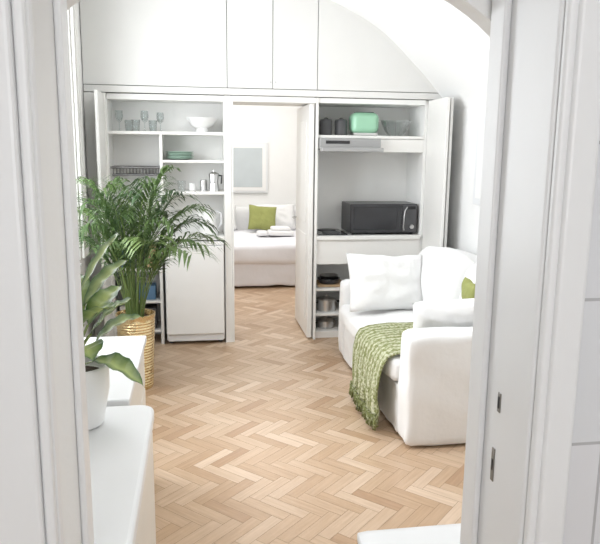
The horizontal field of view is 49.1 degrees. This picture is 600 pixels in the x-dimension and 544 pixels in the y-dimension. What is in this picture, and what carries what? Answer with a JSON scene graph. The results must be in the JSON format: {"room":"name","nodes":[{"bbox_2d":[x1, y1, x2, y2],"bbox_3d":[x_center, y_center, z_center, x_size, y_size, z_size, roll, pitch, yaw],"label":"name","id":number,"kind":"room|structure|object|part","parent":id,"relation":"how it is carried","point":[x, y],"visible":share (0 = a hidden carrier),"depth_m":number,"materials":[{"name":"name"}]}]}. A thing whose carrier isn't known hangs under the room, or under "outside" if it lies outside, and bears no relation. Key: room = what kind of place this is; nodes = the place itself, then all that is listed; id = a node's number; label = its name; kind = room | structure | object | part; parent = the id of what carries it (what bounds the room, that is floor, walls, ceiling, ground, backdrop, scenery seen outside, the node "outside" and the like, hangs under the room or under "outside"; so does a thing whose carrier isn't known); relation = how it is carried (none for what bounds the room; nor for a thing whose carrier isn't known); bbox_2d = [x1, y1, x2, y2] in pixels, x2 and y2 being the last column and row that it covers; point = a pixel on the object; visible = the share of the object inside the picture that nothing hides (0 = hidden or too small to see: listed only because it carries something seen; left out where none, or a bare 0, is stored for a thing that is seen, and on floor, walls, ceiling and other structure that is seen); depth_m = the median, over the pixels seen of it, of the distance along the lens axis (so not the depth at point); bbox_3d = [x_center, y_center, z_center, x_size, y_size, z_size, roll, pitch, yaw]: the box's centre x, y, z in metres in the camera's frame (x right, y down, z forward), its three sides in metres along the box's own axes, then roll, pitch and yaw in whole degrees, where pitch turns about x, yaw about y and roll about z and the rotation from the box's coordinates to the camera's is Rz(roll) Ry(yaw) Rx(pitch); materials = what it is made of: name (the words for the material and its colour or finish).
{"room":"studio apartment","nodes":[
{"label":"studio apartment","id":0,"kind":"room"},
{"bbox_2d":[77,2,94,337],"bbox_3d":[-1.818,-0.903,5.092,0.305,3.100,1.220,-1,11,-9],"label":"pier","id":1,"kind":"object","parent":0,"point":[85,261],"visible":0.11,"depth_m":5.04,"materials":[{"name":"paint"}]},
{"bbox_2d":[67,4,88,259],"bbox_3d":[-1.570,-1.022,4.646,0.050,1.860,0.240,-1,11,-9],"label":"window shutter","id":2,"kind":"object","parent":1,"relation":"attached to","point":[72,13],"visible":0.71,"depth_m":4.56,"materials":[{"name":"white wood"}]},
{"bbox_3d":[-1.544,-1.490,4.569,0.006,0.750,0.130,-1,11,-9],"label":"panel","id":3,"kind":"part","parent":2,"relation":"part of","materials":[{"name":"white wood"}]},
{"bbox_3d":[-1.554,-0.605,4.731,0.006,0.850,0.130,-1,11,-9],"label":"panel","id":4,"kind":"part","parent":2,"relation":"part of","materials":[{"name":"white wood"}]},
{"bbox_2d":[189,183,195,190],"bbox_3d":[-0.894,-0.709,5.470,0.060,0.060,0.060,-1,11,-9],"label":"jar","id":5,"kind":"object","parent":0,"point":[192,186],"depth_m":5.45,"materials":[{"name":"white ceramic"}]},
{"bbox_2d":[233,105,302,206],"bbox_3d":[-0.957,-1.472,9.071,3.250,2.800,0.150,-1,11,-9],"label":"wall","id":6,"kind":"structure","parent":0,"point":[274,125],"depth_m":9.04,"materials":[{"name":"paint"}]},
{"bbox_2d":[233,142,267,192],"bbox_3d":[-0.917,-1.429,8.983,0.960,0.690,0.044,-1,11,-9],"label":"picture frame","id":7,"kind":"object","parent":6,"relation":"attached to","point":[250,159],"visible":0.41,"depth_m":9.00,"materials":[{"name":"paint"}]},
{"bbox_2d":[233,148,261,186],"bbox_3d":[-0.914,-1.426,8.965,0.800,0.530,0.006,-1,11,-9],"label":"print","id":8,"kind":"object","parent":7,"relation":"attached to","point":[247,162],"depth_m":8.99},
{"bbox_2d":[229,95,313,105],"bbox_3d":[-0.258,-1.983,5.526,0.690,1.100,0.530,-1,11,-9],"label":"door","id":9,"kind":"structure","parent":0,"point":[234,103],"depth_m":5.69,"materials":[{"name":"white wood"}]},
{"bbox_2d":[231,96,315,341],"bbox_3d":[-0.266,-0.464,5.755,0.690,2.030,0.630,-1,11,-9],"label":"door frame","id":10,"kind":"structure","parent":9,"relation":"attached to","point":[242,99],"depth_m":5.30,"materials":[{"name":"white wood"}]},
{"bbox_2d":[67,0,491,36],"bbox_3d":[-0.022,-0.997,1.153,1.040,1.456,0.055,-1,11,-9],"label":"wall","id":11,"kind":"structure","parent":0,"point":[479,12],"depth_m":1.28,"materials":[{"name":"paint"}]},
{"bbox_2d":[0,0,63,543],"bbox_3d":[-0.458,0.292,1.152,0.100,2.200,0.275,-1,11,-9],"label":"door frame","id":12,"kind":"structure","parent":11,"relation":"attached to","point":[22,516],"depth_m":0.99,"materials":[{"name":"white wood"}]},
{"bbox_2d":[31,0,81,543],"bbox_3d":[-0.866,-0.153,1.059,0.920,3.100,0.280,-1,11,-9],"label":"door frame","id":13,"kind":"object","parent":12,"relation":"attached to","point":[42,10],"visible":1,"depth_m":1.09,"materials":[{"name":"paint"}]},
{"bbox_2d":[11,0,57,543],"bbox_3d":[-0.401,0.312,1.045,0.017,2.200,0.018,-1,11,-9],"label":"bead","id":14,"kind":"object","parent":11,"relation":"attached to","point":[18,6],"visible":1,"depth_m":0.98},
{"bbox_2d":[53,0,93,543],"bbox_3d":[-0.416,0.323,1.261,0.013,2.100,0.062,-1,11,-9],"label":"door frame","id":15,"kind":"object","parent":11,"relation":"attached to","point":[59,6],"visible":1,"depth_m":1.18,"materials":[{"name":"white wood"}]},
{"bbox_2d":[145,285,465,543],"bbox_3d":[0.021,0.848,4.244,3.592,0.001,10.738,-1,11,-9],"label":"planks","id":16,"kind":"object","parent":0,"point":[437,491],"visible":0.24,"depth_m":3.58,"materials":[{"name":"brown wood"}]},
{"bbox_2d":[84,336,146,406],"bbox_3d":[-0.971,0.740,2.783,0.590,0.720,0.840,-1,11,-9],"label":"console table","id":17,"kind":"object","parent":16,"relation":"on","point":[123,391],"visible":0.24,"depth_m":2.87,"materials":[{"name":"paint"}]},
{"bbox_3d":[-0.697,0.526,2.786,0.016,0.185,0.790,-1,11,-9],"label":"drawer","id":18,"kind":"part","parent":17,"relation":"part of","materials":[{"name":"white wood"}]},
{"bbox_3d":[-0.699,0.723,2.822,0.016,0.185,0.790,-1,11,-9],"label":"drawer","id":19,"kind":"part","parent":17,"relation":"part of","materials":[{"name":"white wood"}]},
{"bbox_2d":[89,405,155,543],"bbox_3d":[-0.783,0.905,1.893,0.682,0.720,0.905,-1,11,-9],"label":"storage cabinet","id":20,"kind":"object","parent":16,"relation":"on","point":[121,447],"visible":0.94,"depth_m":1.87,"materials":[{"name":"paint"}]},
{"bbox_2d":[81,232,142,430],"bbox_3d":[-0.727,0.191,2.074,0.457,0.622,0.436,-1,11,-9],"label":"potted dieffenbachia","id":21,"kind":"object","parent":20,"relation":"on","point":[97,367],"visible":0.47,"depth_m":2.10,"materials":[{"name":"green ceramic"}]},
{"bbox_2d":[85,355,109,430],"bbox_3d":[-0.718,0.394,2.120,0.204,0.205,0.204,-1,11,-9],"label":"pot","id":22,"kind":"object","parent":21,"relation":"attached to","point":[97,375],"depth_m":2.08,"materials":[{"name":"white ceramic"}]},
{"bbox_3d":[-0.456,0.904,1.943,0.009,0.590,0.750,-1,11,-9],"label":"door","id":23,"kind":"part","parent":20,"relation":"part of","materials":[{"name":"white wood"}]},
{"bbox_2d":[76,165,230,389],"bbox_3d":[-0.958,0.048,4.374,1.054,1.507,1.250,-1,11,-9],"label":"potted palm","id":24,"kind":"object","parent":16,"relation":"on","point":[145,326],"visible":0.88,"depth_m":4.26,"materials":[{"name":"green plant"}]},
{"bbox_2d":[115,308,154,389],"bbox_3d":[-1.111,0.530,4.471,0.264,0.520,0.264,-1,11,-9],"label":"wicker basket","id":25,"kind":"object","parent":24,"relation":"attached to","point":[145,326],"depth_m":4.39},
{"bbox_2d":[84,90,232,343],"bbox_3d":[-1.135,-0.414,5.430,1.126,2.030,0.890,-1,11,-9],"label":"tall cabinet","id":26,"kind":"object","parent":16,"relation":"on","point":[106,146],"visible":0.59,"depth_m":5.47,"materials":[{"name":"white wood"}]},
{"bbox_2d":[110,166,159,175],"bbox_3d":[-1.337,-0.828,5.373,0.384,0.075,0.268,-1,11,-9],"label":"dish rack","id":27,"kind":"object","parent":26,"relation":"on","point":[113,167],"visible":0.91,"depth_m":5.25,"materials":[{"name":"metal"}]},
{"bbox_3d":[-1.318,-0.775,5.257,0.360,0.013,0.014,-1,11,-9],"label":"rail","id":28,"kind":"part","parent":27,"relation":"part of","materials":[{"name":"metal"}]},
{"bbox_3d":[-1.317,-0.834,5.246,0.384,0.017,0.018,-1,11,-9],"label":"rail","id":29,"kind":"part","parent":27,"relation":"part of","materials":[{"name":"metal"}]},
{"bbox_3d":[-1.356,-0.820,5.500,0.360,0.013,0.014,-1,11,-9],"label":"rail","id":30,"kind":"part","parent":27,"relation":"part of","materials":[{"name":"metal"}]},
{"bbox_3d":[-1.341,-0.576,5.429,0.390,0.025,0.310,-1,11,-9],"label":"shelf","id":31,"kind":"part","parent":26,"relation":"part of","materials":[{"name":"white wood"}]},
{"bbox_2d":[117,244,157,328],"bbox_3d":[-1.359,0.122,5.514,0.325,0.699,0.150,-1,11,-9],"label":"boxes","id":32,"kind":"object","parent":26,"relation":"on","point":[152,294],"visible":0.23,"depth_m":5.47},
{"bbox_3d":[-1.362,0.224,5.574,0.365,0.020,0.310,-1,11,-9],"label":"shelf","id":33,"kind":"part","parent":26,"relation":"part of","materials":[{"name":"white wood"}]},
{"bbox_3d":[-1.364,0.469,5.619,0.365,0.020,0.310,-1,11,-9],"label":"shelf","id":34,"kind":"part","parent":26,"relation":"part of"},
{"bbox_2d":[117,110,163,130],"bbox_3d":[-1.292,-1.216,5.298,0.383,0.162,0.140,-1,11,-9],"label":"glassware","id":35,"kind":"object","parent":26,"relation":"on","point":[117,110],"visible":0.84,"depth_m":5.28,"materials":[{"name":"clear glass"}]},
{"bbox_3d":[-1.083,-1.131,5.367,0.900,0.025,0.310,-1,11,-9],"label":"shelf","id":36,"kind":"part","parent":26,"relation":"part of","materials":[{"name":"white wood"}]},
{"bbox_2d":[120,232,224,240],"bbox_3d":[-1.090,-0.300,5.507,0.900,0.030,0.335,-1,11,-9],"label":"countertop","id":37,"kind":"structure","parent":26,"relation":"on","point":[220,234],"depth_m":5.44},
{"bbox_2d":[196,208,222,235],"bbox_3d":[-0.756,-0.422,5.494,0.157,0.220,0.166,9,13,37],"label":"kettle","id":38,"kind":"object","parent":37,"relation":"on","point":[206,231],"visible":0.72,"depth_m":5.45,"materials":[{"name":"white ceramic"}]},
{"bbox_3d":[-0.678,-0.434,5.504,0.062,0.167,0.022,-1,11,-9],"label":"handle","id":39,"kind":"part","parent":38,"relation":"part of","materials":[{"name":"paint"}]},
{"bbox_2d":[166,151,193,159],"bbox_3d":[-0.990,-0.958,5.409,0.230,0.066,0.230,-1,11,-9],"label":"plates","id":40,"kind":"object","parent":26,"relation":"on","point":[174,155],"visible":1,"depth_m":5.33,"materials":[{"name":"ceramic"}]},
{"bbox_3d":[-0.990,-0.982,5.405,0.230,0.018,0.230,-1,11,-9],"label":"plate","id":41,"kind":"part","parent":40,"relation":"part of","materials":[{"name":"green ceramic"}]},
{"bbox_3d":[-0.990,-0.958,5.409,0.230,0.018,0.230,-1,11,-9],"label":"plate","id":42,"kind":"part","parent":40,"relation":"part of","materials":[{"name":"green ceramic"}]},
{"bbox_3d":[-0.991,-0.935,5.413,0.230,0.018,0.230,-1,11,-9],"label":"plate","id":43,"kind":"part","parent":40,"relation":"part of","materials":[{"name":"green ceramic"}]},
{"bbox_3d":[-0.990,-0.970,5.407,0.230,0.018,0.230,-1,11,-9],"label":"plate","id":44,"kind":"part","parent":40,"relation":"part of","materials":[{"name":"green ceramic"}]},
{"bbox_3d":[-0.991,-0.947,5.411,0.230,0.018,0.230,-1,11,-9],"label":"plate","id":45,"kind":"part","parent":40,"relation":"part of","materials":[{"name":"green ceramic"}]},
{"bbox_2d":[177,180,206,190],"bbox_3d":[-0.895,-0.723,5.461,0.246,0.090,0.072,0,10,-4],"label":"jars","id":46,"kind":"object","parent":26,"relation":"on","point":[203,183],"visible":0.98,"depth_m":5.44,"materials":[{"name":"ceramic"}]},
{"bbox_3d":[-0.884,-0.668,5.485,0.487,0.025,0.310,-1,11,-9],"label":"shelf","id":47,"kind":"part","parent":26,"relation":"part of","materials":[{"name":"white wood"}]},
{"bbox_3d":[-0.881,-0.917,5.439,0.487,0.022,0.310,-1,11,-9],"label":"shelf","id":48,"kind":"part","parent":26,"relation":"part of","materials":[{"name":"white wood"}]},
{"bbox_2d":[187,117,216,131],"bbox_3d":[-0.803,-1.203,5.383,0.250,0.115,0.250,-1,11,-9],"label":"fruit bowl","id":49,"kind":"object","parent":26,"relation":"on","point":[201,124],"visible":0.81,"depth_m":5.30,"materials":[{"name":"white ceramic"}]},
{"bbox_2d":[209,170,221,190],"bbox_3d":[-0.701,-0.758,5.435,0.107,0.172,0.083,-6,12,-31],"label":"moka pot","id":50,"kind":"object","parent":26,"relation":"on","point":[213,176],"visible":1,"depth_m":5.40,"materials":[{"name":"metal"}]},
{"bbox_2d":[165,240,224,342],"bbox_3d":[-0.890,0.152,5.587,0.477,0.865,0.365,-1,11,-9],"label":"mini fridge","id":51,"kind":"object","parent":16,"relation":"on","point":[195,307],"visible":0.84,"depth_m":5.41,"materials":[{"name":"white metal"}]},
{"bbox_2d":[234,230,295,286],"bbox_3d":[-0.698,-0.199,8.363,1.929,0.542,1.449,-1,11,-9],"label":"bed","id":52,"kind":"object","parent":16,"relation":"on","point":[268,260],"visible":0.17,"depth_m":7.74,"materials":[{"name":"fabric"}]},
{"bbox_2d":[234,204,236,229],"bbox_3d":[-1.156,-0.735,8.778,0.620,0.362,0.181,-1,-13,-9],"label":"bed pillow","id":53,"kind":"object","parent":52,"relation":"on","point":[235,228],"depth_m":8.79,"materials":[{"name":"white fabric"}]},
{"bbox_2d":[248,205,276,229],"bbox_3d":[-0.494,-0.708,8.622,0.389,0.342,0.191,-1,10,-6],"label":"cushion","id":54,"kind":"object","parent":52,"relation":"on","point":[263,218],"visible":0.94,"depth_m":8.57,"materials":[{"name":"green fabric"}]},
{"bbox_3d":[-0.696,-0.324,8.340,1.930,0.288,1.449,-1,11,-9],"label":"mattress","id":55,"kind":"part","parent":52,"relation":"part of","materials":[{"name":"white fabric"}]},
{"bbox_2d":[250,204,295,229],"bbox_3d":[-0.366,-0.748,8.904,0.620,0.361,0.179,-1,-13,-9],"label":"bed pillow","id":56,"kind":"object","parent":52,"relation":"on","point":[284,213],"depth_m":8.86,"materials":[{"name":"white fabric"}]},
{"bbox_2d":[256,226,293,235],"bbox_3d":[-0.315,-0.520,8.285,0.459,0.112,0.262,-1,11,-9],"label":"folded towels","id":57,"kind":"object","parent":52,"relation":"on","point":[274,230],"visible":1,"depth_m":8.18,"materials":[{"name":"fabric"}]},
{"bbox_2d":[256,230,267,235],"bbox_3d":[-0.477,-0.490,8.253,0.128,0.063,0.206,-1,11,-9],"label":"towel","id":58,"kind":"object","parent":57,"relation":"attached to","point":[260,232],"depth_m":8.16,"materials":[{"name":"fabric"}]},
{"bbox_2d":[234,207,295,230],"bbox_3d":[-0.823,-0.485,9.131,2.002,0.844,0.116,-1,11,-9],"label":"headboard","id":59,"kind":"object","parent":16,"relation":"on","point":[241,213],"visible":0.02,"depth_m":9.04,"materials":[{"name":"fabric"}]},
{"bbox_2d":[311,97,453,339],"bbox_3d":[0.668,-0.438,5.663,1.124,2.030,0.985,-1,11,-9],"label":"tall cabinet","id":60,"kind":"object","parent":16,"relation":"on","point":[397,173],"visible":0.49,"depth_m":5.67,"materials":[{"name":"white wood"}]},
{"bbox_2d":[316,302,338,315],"bbox_3d":[0.547,0.327,5.953,0.910,0.020,0.420,-1,11,-9],"label":"shelf","id":61,"kind":"object","parent":60,"relation":"attached to","point":[318,313],"depth_m":5.73,"materials":[{"name":"white wood"}]},
{"bbox_2d":[316,273,341,328],"bbox_3d":[0.334,0.259,5.822,0.429,0.474,0.364,-1,11,-9],"label":"pots","id":62,"kind":"object","parent":60,"relation":"on","point":[325,303],"visible":0.7,"depth_m":5.77,"materials":[{"name":"metal"}]},
{"bbox_3d":[0.227,0.437,5.881,0.170,0.100,0.170,-1,11,-9],"label":"pot","id":63,"kind":"part","parent":62,"relation":"part of","materials":[{"name":"metal"}]},
{"bbox_3d":[0.233,0.265,5.820,0.180,0.140,0.180,-1,11,-9],"label":"pot","id":64,"kind":"part","parent":62,"relation":"part of","materials":[{"name":"metal"}]},
{"bbox_2d":[319,273,337,279],"bbox_3d":[0.254,0.053,5.794,0.170,0.060,0.170,-1,11,-9],"label":"bowl","id":65,"kind":"object","parent":62,"relation":"on","point":[323,276],"depth_m":5.75,"materials":[{"name":"metal"}]},
{"bbox_2d":[316,279,344,290],"bbox_3d":[0.550,0.110,5.913,0.910,0.020,0.420,-1,11,-9],"label":"shelf","id":66,"kind":"object","parent":60,"relation":"attached to","point":[317,288],"depth_m":5.67,"materials":[{"name":"white wood"}]},
{"bbox_2d":[319,118,346,134],"bbox_3d":[0.281,-1.224,5.531,0.238,0.145,0.108,-1,11,-9],"label":"canisters","id":67,"kind":"object","parent":60,"relation":"on","point":[325,125],"visible":0.84,"depth_m":5.49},
{"bbox_2d":[318,138,383,151],"bbox_3d":[0.385,-1.075,5.580,0.515,0.108,0.570,-1,11,-9],"label":"range hood","id":68,"kind":"object","parent":60,"relation":"attached to","point":[324,144],"visible":0.87,"depth_m":5.37,"materials":[{"name":"white metal"}]},
{"bbox_2d":[349,112,379,135],"bbox_3d":[0.551,-1.258,5.588,0.259,0.195,0.188,-1,11,-9],"label":"toaster","id":69,"kind":"object","parent":60,"relation":"on","point":[360,123],"visible":0.99,"depth_m":5.51,"materials":[{"name":"green plastic"}]},
{"bbox_2d":[317,230,420,239],"bbox_3d":[0.557,-0.332,5.817,0.910,0.035,0.450,-1,11,-9],"label":"countertop","id":70,"kind":"structure","parent":60,"relation":"on","point":[357,236],"depth_m":5.61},
{"bbox_2d":[317,228,347,234],"bbox_3d":[0.254,-0.355,5.775,0.250,0.017,0.390,-1,11,-9],"label":"cooktop","id":71,"kind":"object","parent":70,"relation":"in","point":[324,231],"visible":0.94,"depth_m":5.70,"materials":[{"name":"black glass"}]},
{"bbox_3d":[0.239,-0.378,5.866,0.160,0.006,0.160,-1,11,-9],"label":"plate","id":72,"kind":"part","parent":71,"relation":"part of","materials":[{"name":"black glass"}]},
{"bbox_3d":[0.269,-0.343,5.682,0.160,0.006,0.160,-1,11,-9],"label":"plate","id":73,"kind":"part","parent":71,"relation":"part of","materials":[{"name":"black metal"}]},
{"bbox_2d":[341,201,417,234],"bbox_3d":[0.697,-0.479,5.794,0.595,0.265,0.385,-1,11,-9],"label":"microwave","id":74,"kind":"object","parent":70,"relation":"on","point":[357,216],"visible":1,"depth_m":5.64,"materials":[{"name":"black plastic"}]},
{"bbox_3d":[0.946,-0.463,5.673,0.126,0.232,0.007,-1,11,-9],"label":"control panel","id":75,"kind":"part","parent":74,"relation":"part of","materials":[{"name":"black plastic"}]},
{"bbox_2d":[318,135,423,139],"bbox_3d":[0.564,-1.160,5.675,0.910,0.025,0.430,-1,11,-9],"label":"shelf","id":76,"kind":"object","parent":60,"relation":"attached to","point":[383,137],"depth_m":5.48,"materials":[{"name":"white wood"}]},
{"bbox_2d":[381,120,410,135],"bbox_3d":[0.820,-1.233,5.646,0.268,0.130,0.260,-1,11,-9],"label":"glass bowl","id":77,"kind":"object","parent":60,"relation":"on","point":[381,120],"visible":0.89,"depth_m":5.62,"materials":[{"name":"glass"}]},
{"bbox_2d":[338,246,476,445],"bbox_3d":[0.900,0.349,4.420,1.060,0.926,1.788,-1,11,-9],"label":"sofa","id":78,"kind":"object","parent":16,"relation":"on","point":[423,390],"visible":0.46,"depth_m":3.59,"materials":[{"name":"fabric"}]},
{"bbox_3d":[0.788,0.355,5.214,0.967,0.620,0.199,-1,11,-9],"label":"arm","id":79,"kind":"part","parent":78,"relation":"part of","materials":[{"name":"fabric"}]},
{"bbox_2d":[339,304,412,380],"bbox_3d":[0.796,0.428,4.421,0.838,0.192,1.413,-1,11,-9],"label":"seat cushion","id":80,"kind":"object","parent":78,"relation":"on","point":[352,322],"depth_m":4.55,"materials":[{"name":"fabric"}]},
{"bbox_2d":[349,322,412,430],"bbox_3d":[0.603,0.625,4.062,0.504,0.483,0.651,-1,11,-9],"label":"throw blanket","id":81,"kind":"object","parent":78,"relation":"on","point":[374,344],"visible":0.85,"depth_m":4.02,"materials":[{"name":"green fabric"}]},
{"bbox_2d":[346,253,422,311],"bbox_3d":[0.623,0.075,4.722,0.622,0.426,0.265,-3,11,-18],"label":"throw pillow","id":82,"kind":"object","parent":78,"relation":"on","point":[377,282],"visible":0.98,"depth_m":4.63,"materials":[{"name":"fabric"}]},
{"bbox_3d":[1.032,0.627,3.685,0.964,0.648,0.205,-1,11,-9],"label":"arm","id":83,"kind":"part","parent":78,"relation":"part of","materials":[{"name":"fabric"}]},
{"bbox_2d":[412,298,473,327],"bbox_3d":[0.857,0.287,3.829,0.439,0.298,0.200,0,10,-1],"label":"throw pillow","id":84,"kind":"object","parent":78,"relation":"on","point":[450,312],"visible":0.54,"depth_m":3.74,"materials":[{"name":"fabric"}]},
{"bbox_2d":[418,246,473,300],"bbox_3d":[1.025,0.074,4.747,0.323,0.500,0.736,-1,11,-9],"label":"cushion","id":85,"kind":"object","parent":78,"relation":"on","point":[443,269],"depth_m":4.47,"materials":[{"name":"fabric"}]},
{"bbox_3d":[1.289,0.365,4.486,0.256,0.856,1.731,-1,11,-9],"label":"backrest","id":86,"kind":"part","parent":78,"relation":"part of","materials":[{"name":"fabric"}]},
{"bbox_2d":[459,264,475,298],"bbox_3d":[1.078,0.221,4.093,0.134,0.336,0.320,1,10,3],"label":"cushion","id":87,"kind":"object","parent":78,"relation":"on","point":[467,287],"visible":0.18,"depth_m":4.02,"materials":[{"name":"green fabric"}]},
{"bbox_2d":[357,523,460,543],"bbox_3d":[0.490,1.061,1.950,0.570,0.420,0.455,-1,11,-9],"label":"side table","id":88,"kind":"object","parent":16,"relation":"on","point":[448,533],"visible":0.58,"depth_m":2.06,"materials":[{"name":"paint"}]},
{"bbox_2d":[146,285,464,543],"bbox_3d":[0.007,0.902,4.286,3.600,0.118,10.800,-1,11,-9],"label":"floor","id":89,"kind":"structure","parent":0,"point":[280,285],"depth_m":3.58,"materials":[{"name":"beige wood"}]},
{"bbox_2d":[331,0,489,109],"bbox_3d":[0.132,-1.527,3.202,3.300,1.250,4.070,-1,11,-9],"label":"ceiling","id":90,"kind":"structure","parent":0,"point":[451,50],"depth_m":4.76,"materials":[{"name":"paint"}]},
{"bbox_2d":[422,105,485,254],"bbox_3d":[1.602,-0.138,4.002,0.200,2.060,4.670,-1,11,-9],"label":"wall","id":91,"kind":"structure","parent":0,"point":[463,215],"depth_m":5.22,"materials":[{"name":"paint"}]},
{"bbox_2d":[473,117,484,204],"bbox_3d":[1.392,-0.751,4.503,0.034,0.640,0.890,-1,11,-9],"label":"picture frame","id":92,"kind":"object","parent":91,"relation":"attached to","point":[480,121],"visible":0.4,"depth_m":4.85,"materials":[{"name":"paint"}]},
{"bbox_2d":[563,139,599,543],"bbox_3d":[0.849,0.036,1.238,0.744,2.700,0.070,-1,11,-9],"label":"tiled wall","id":93,"kind":"structure","parent":0,"point":[582,515],"depth_m":1.19,"materials":[{"name":"tile"}]},
{"bbox_2d":[460,0,511,543],"bbox_3d":[0.370,0.309,1.383,0.014,2.100,0.062,-1,11,-9],"label":"door frame","id":94,"kind":"object","parent":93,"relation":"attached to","point":[501,9],"visible":1,"depth_m":1.31,"materials":[{"name":"white wood"}]},
{"bbox_2d":[490,447,494,481],"bbox_3d":[0.388,0.387,1.322,0.002,0.070,0.012,-1,11,-9],"label":"strike plate","id":95,"kind":"object","parent":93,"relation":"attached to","point":[493,448],"visible":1,"depth_m":1.32,"materials":[{"name":"silver metal"}]},
{"bbox_2d":[497,392,501,412],"bbox_3d":[0.391,0.256,1.288,0.002,0.040,0.012,-1,11,-9],"label":"strike plate","id":96,"kind":"object","parent":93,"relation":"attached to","point":[499,393],"visible":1,"depth_m":1.28,"materials":[{"name":"silver metal"}]},
{"bbox_2d":[477,0,599,543],"bbox_3d":[0.431,0.276,1.293,0.080,2.200,0.270,-1,11,-9],"label":"door frame","id":97,"kind":"structure","parent":93,"relation":"attached to","point":[537,26],"depth_m":1.16,"materials":[{"name":"white wood"}]},
{"bbox_2d":[523,0,578,543],"bbox_3d":[0.424,0.297,1.173,0.018,2.200,0.018,-1,11,-9],"label":"bead","id":98,"kind":"object","parent":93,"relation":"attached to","point":[571,8],"visible":1,"depth_m":1.11},
{"bbox_3d":[-1.280,-1.024,5.783,1.285,3.100,0.060,-1,11,-9],"label":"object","id":99,"kind":"object","parent":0,"visible":0},
{"bbox_2d":[79,0,441,100],"bbox_3d":[-0.246,-1.984,5.436,2.944,1.065,0.569,-1,11,-9],"label":"upper cabinet","id":100,"kind":"object","parent":99,"relation":"attached to","point":[293,48],"visible":0.91,"depth_m":5.16,"materials":[{"name":"wood"}]},
{"bbox_3d":[-1.114,-1.947,5.030,1.094,1.009,0.023,-1,11,-9],"label":"door panel","id":101,"kind":"part","parent":100,"relation":"part of","materials":[{"name":"white wood"}]},
{"bbox_3d":[-0.393,-1.960,5.142,0.357,1.009,0.023,-1,11,-9],"label":"door panel","id":102,"kind":"part","parent":100,"relation":"part of","materials":[{"name":"white wood"}]},
{"bbox_3d":[-0.232,-1.436,5.262,2.890,0.051,0.028,-1,11,-9],"label":"rail","id":103,"kind":"part","parent":100,"relation":"part of","materials":[{"name":"white wood"}]},
{"bbox_3d":[-0.035,-1.966,5.197,0.357,1.009,0.023,-1,11,-9],"label":"door panel","id":104,"kind":"part","parent":100,"relation":"part of","materials":[{"name":"white wood"}]},
{"bbox_3d":[0.698,-1.980,5.312,1.117,1.009,0.023,-1,11,-9],"label":"door panel","id":105,"kind":"part","parent":100,"relation":"part of","materials":[{"name":"white wood"}]},
{"bbox_3d":[0.617,-1.058,6.078,1.175,3.100,0.060,-1,11,-9],"label":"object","id":106,"kind":"object","parent":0,"visible":0},
{"bbox_2d":[295,103,314,337],"bbox_3d":[0.035,-0.464,5.869,0.040,1.975,0.700,-1,11,-9],"label":"leaf","id":107,"kind":"object","parent":106,"relation":"attached to","point":[305,113],"visible":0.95,"depth_m":5.60,"materials":[{"name":"white wood"}]},
{"bbox_2d":[296,228,305,317],"bbox_3d":[0.007,0.000,5.956,0.008,0.750,0.470,-1,11,-9],"label":"panel","id":108,"kind":"object","parent":107,"relation":"attached to","point":[301,237],"visible":1,"depth_m":5.92,"materials":[{"name":"white wood"}]},
{"bbox_2d":[297,121,306,221],"bbox_3d":[0.016,-0.885,5.793,0.008,0.850,0.470,-1,11,-9],"label":"panel","id":109,"kind":"object","parent":107,"relation":"attached to","point":[302,127],"visible":1,"depth_m":5.76,"materials":[{"name":"white wood"}]}
]}

